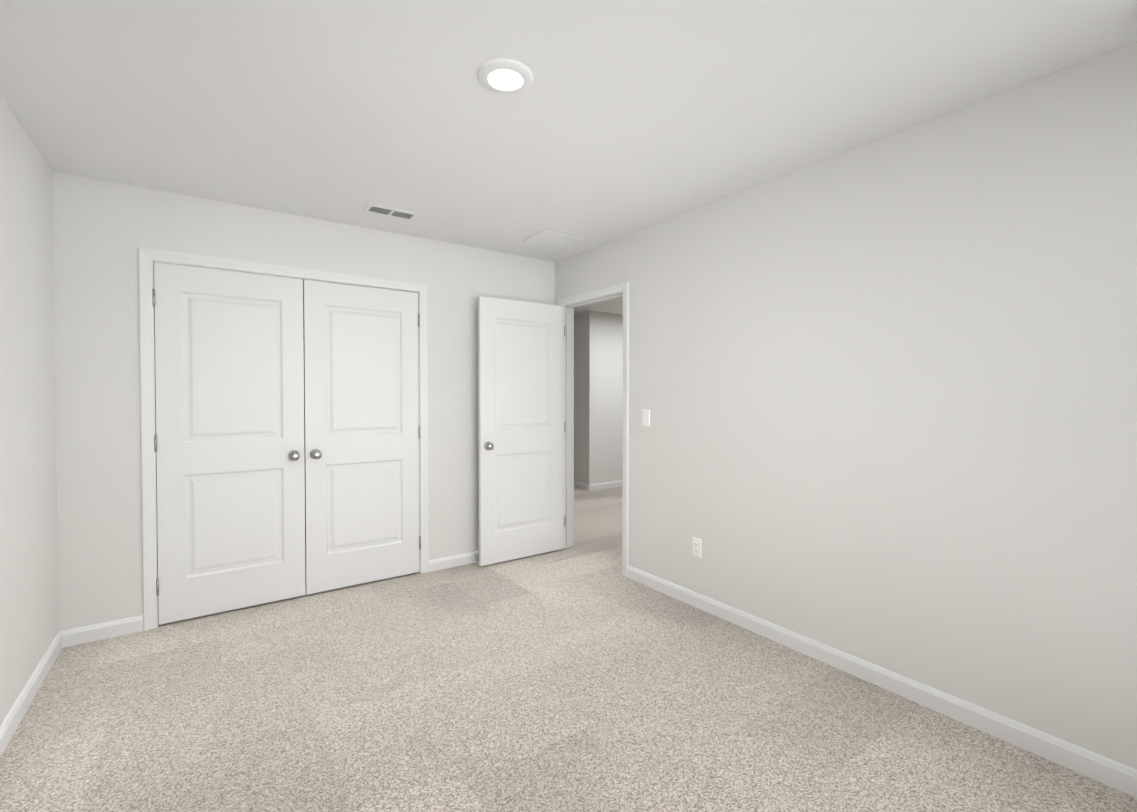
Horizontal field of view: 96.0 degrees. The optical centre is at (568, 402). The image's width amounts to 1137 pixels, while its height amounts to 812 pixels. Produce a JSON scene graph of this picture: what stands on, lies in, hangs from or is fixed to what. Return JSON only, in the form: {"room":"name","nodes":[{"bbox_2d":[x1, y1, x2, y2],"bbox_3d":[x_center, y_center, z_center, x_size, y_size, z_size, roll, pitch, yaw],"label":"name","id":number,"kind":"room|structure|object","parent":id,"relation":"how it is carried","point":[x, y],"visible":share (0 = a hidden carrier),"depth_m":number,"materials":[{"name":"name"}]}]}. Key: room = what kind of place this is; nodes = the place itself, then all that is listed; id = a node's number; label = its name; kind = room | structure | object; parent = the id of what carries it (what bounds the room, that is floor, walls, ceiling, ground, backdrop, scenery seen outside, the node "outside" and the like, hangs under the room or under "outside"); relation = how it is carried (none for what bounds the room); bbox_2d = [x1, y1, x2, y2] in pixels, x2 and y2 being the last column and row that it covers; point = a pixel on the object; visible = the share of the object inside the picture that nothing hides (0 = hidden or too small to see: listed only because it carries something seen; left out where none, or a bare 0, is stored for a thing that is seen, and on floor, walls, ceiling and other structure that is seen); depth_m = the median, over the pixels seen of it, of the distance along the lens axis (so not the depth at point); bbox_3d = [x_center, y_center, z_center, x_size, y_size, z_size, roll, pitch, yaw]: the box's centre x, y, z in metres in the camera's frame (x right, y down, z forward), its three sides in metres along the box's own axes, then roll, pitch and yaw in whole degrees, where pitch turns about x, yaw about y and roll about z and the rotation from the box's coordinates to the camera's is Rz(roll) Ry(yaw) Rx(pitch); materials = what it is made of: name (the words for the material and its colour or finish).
{"room":"empty bedroom","nodes":[
{"label":"empty bedroom","id":0,"kind":"room"},
{"bbox_2d":[0,96,58,725],"bbox_3d":[-1.703,0.063,1.222,0.115,2.440,5.080,-1,1,-35],"label":"wall","id":1,"kind":"structure","parent":0,"point":[29,617],"depth_m":2.18,"materials":[{"name":"grey paint"}]},
{"bbox_2d":[0,629,67,757],"bbox_3d":[-1.433,1.244,0.972,0.014,0.085,4.100,-1,1,-35],"label":"baseboard","id":2,"kind":"structure","parent":1,"relation":"attached to","point":[21,705],"depth_m":2.16,"materials":[{"name":"white paint"}]},
{"bbox_2d":[52,171,554,630],"bbox_3d":[-1.357,0.025,3.592,3.195,2.440,0.115,-1,1,-35],"label":"wall","id":3,"kind":"structure","parent":0,"point":[103,231],"depth_m":2.81,"materials":[{"name":"grey paint"}]},
{"bbox_2d":[68,615,142,646],"bbox_3d":[-2.473,1.216,2.739,0.306,0.085,0.014,-1,1,-35],"label":"baseboard","id":4,"kind":"structure","parent":3,"relation":"attached to","point":[95,632],"depth_m":2.73,"materials":[{"name":"white paint"}]},
{"bbox_2d":[152,262,305,624],"bbox_3d":[-1.992,0.228,3.056,0.750,2.028,0.100,-1,1,-35],"label":"closet door","id":5,"kind":"structure","parent":3,"relation":"in","point":[229,378],"depth_m":3.05,"materials":[{"name":"white paint"}]},
{"bbox_2d":[138,248,428,630],"bbox_3d":[-1.725,0.219,3.333,1.533,2.061,0.116,-1,1,-35],"label":"door frame","id":6,"kind":"structure","parent":3,"relation":"attached to","point":[153,261],"depth_m":2.90,"materials":[{"name":"white paint"}]},
{"bbox_2d":[303,280,420,594],"bbox_3d":[-1.376,0.221,3.494,0.750,2.028,0.100,-1,1,-35],"label":"closet door","id":7,"kind":"structure","parent":3,"relation":"in","point":[361,400],"depth_m":3.48,"materials":[{"name":"white paint"}]},
{"bbox_2d":[429,551,478,571],"bbox_3d":[-0.568,1.195,4.088,1.126,0.085,0.020,-1,1,-35],"label":"baseboard","id":8,"kind":"structure","parent":3,"relation":"attached to","point":[470,557],"depth_m":3.87,"materials":[{"name":"white paint"}]},
{"bbox_2d":[0,487,1136,811],"bbox_3d":[0.182,1.289,4.635,7.120,0.120,8.430,-1,1,-35],"label":"floor","id":9,"kind":"structure","parent":0,"point":[582,675],"depth_m":2.07,"materials":[{"name":"carpet"}]},
{"bbox_2d":[574,481,589,490],"bbox_3d":[-0.374,1.135,7.866,0.014,0.085,2.284,-1,1,-35],"label":"baseboard","id":10,"kind":"structure","parent":9,"relation":"on","point":[579,485],"depth_m":7.06,"materials":[{"name":"white paint"}]},
{"bbox_2d":[574,311,622,484],"bbox_3d":[0.451,-0.052,8.442,2.020,2.440,2.270,-1,1,-35],"label":"wall block","id":11,"kind":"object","parent":9,"relation":"on","point":[598,397],"visible":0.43,"depth_m":7.09,"materials":[{"name":"grey paint"}]},
{"bbox_2d":[590,480,622,490],"bbox_3d":[1.114,1.140,7.531,2.015,0.085,0.014,-1,1,-35],"label":"baseboard","id":12,"kind":"structure","parent":9,"relation":"on","point":[593,487],"depth_m":7.11,"materials":[{"name":"white paint"}]},
{"bbox_2d":[0,0,1136,314],"bbox_3d":[0.182,-1.271,4.595,7.120,0.120,8.430,-1,1,-35],"label":"ceiling","id":13,"kind":"structure","parent":0,"point":[616,118],"depth_m":1.93,"materials":[{"name":"white paint"}]},
{"bbox_2d":[362,203,419,220],"bbox_3d":[-1.103,-1.185,3.186,0.315,0.008,0.155,-1,1,-35],"label":"ceiling vent","id":14,"kind":"object","parent":13,"relation":"in","point":[385,210],"visible":1,"depth_m":3.17,"materials":[{"name":"white metal"}]},
{"bbox_2d":[478,58,532,93],"bbox_3d":[-0.224,-1.160,1.829,0.196,0.015,0.196,-1,1,-35],"label":"recessed light","id":15,"kind":"object","parent":13,"relation":"in","point":[505,76],"visible":1,"depth_m":1.81,"materials":[{"name":"white paint"}]},
{"bbox_2d":[522,230,582,248],"bbox_3d":[-0.119,-1.194,3.761,0.340,0.007,0.300,-1,1,-35],"label":"attic access panel","id":16,"kind":"object","parent":13,"relation":"in","point":[550,239],"visible":0.98,"depth_m":3.75,"materials":[{"name":"white paint"}]},
{"bbox_2d":[555,41,1136,769],"bbox_3d":[1.152,0.039,2.719,0.115,2.440,4.215,-1,1,-35],"label":"wall","id":17,"kind":"structure","parent":0,"point":[883,389],"depth_m":2.14,"materials":[{"name":"grey paint"}]},
{"bbox_2d":[478,296,563,565],"bbox_3d":[-0.354,0.211,4.076,0.774,2.028,0.166,-1,1,-35],"label":"entry door","id":18,"kind":"structure","parent":17,"relation":"in","point":[521,415],"depth_m":4.04,"materials":[{"name":"white paint"}]},
{"bbox_2d":[564,326,564,526],"bbox_3d":[-0.040,0.199,4.326,0.031,1.704,0.002,-1,1,-35],"label":"hinges","id":19,"kind":"object","parent":17,"relation":"attached to","point":[564,429],"visible":0.36,"depth_m":4.33,"materials":[{"name":"grey metal"}]},
{"bbox_2d":[557,281,628,577],"bbox_3d":[0.217,0.186,4.038,0.147,2.105,0.894,-1,1,-35],"label":"door frame","id":20,"kind":"structure","parent":17,"relation":"attached to","point":[568,421],"depth_m":4.20,"materials":[{"name":"white paint"}]},
{"bbox_2d":[642,409,649,426],"bbox_3d":[0.527,0.102,3.493,0.010,0.114,0.070,-1,1,-35],"label":"light switch","id":21,"kind":"object","parent":17,"relation":"attached to","point":[645,417],"visible":1,"depth_m":3.49,"materials":[{"name":"white plastic"}]},
{"bbox_2d":[692,537,701,557],"bbox_3d":[0.786,0.886,3.142,0.008,0.114,0.070,-1,1,-35],"label":"electrical outlet","id":22,"kind":"object","parent":17,"relation":"attached to","point":[696,547],"visible":1,"depth_m":3.14,"materials":[{"name":"white plastic"}]},
{"bbox_2d":[627,565,1136,797],"bbox_3d":[1.339,1.222,2.364,0.014,0.085,3.160,-1,1,-35],"label":"baseboard","id":23,"kind":"structure","parent":17,"relation":"attached to","point":[1080,759],"depth_m":2.13,"materials":[{"name":"white paint"}]}
]}

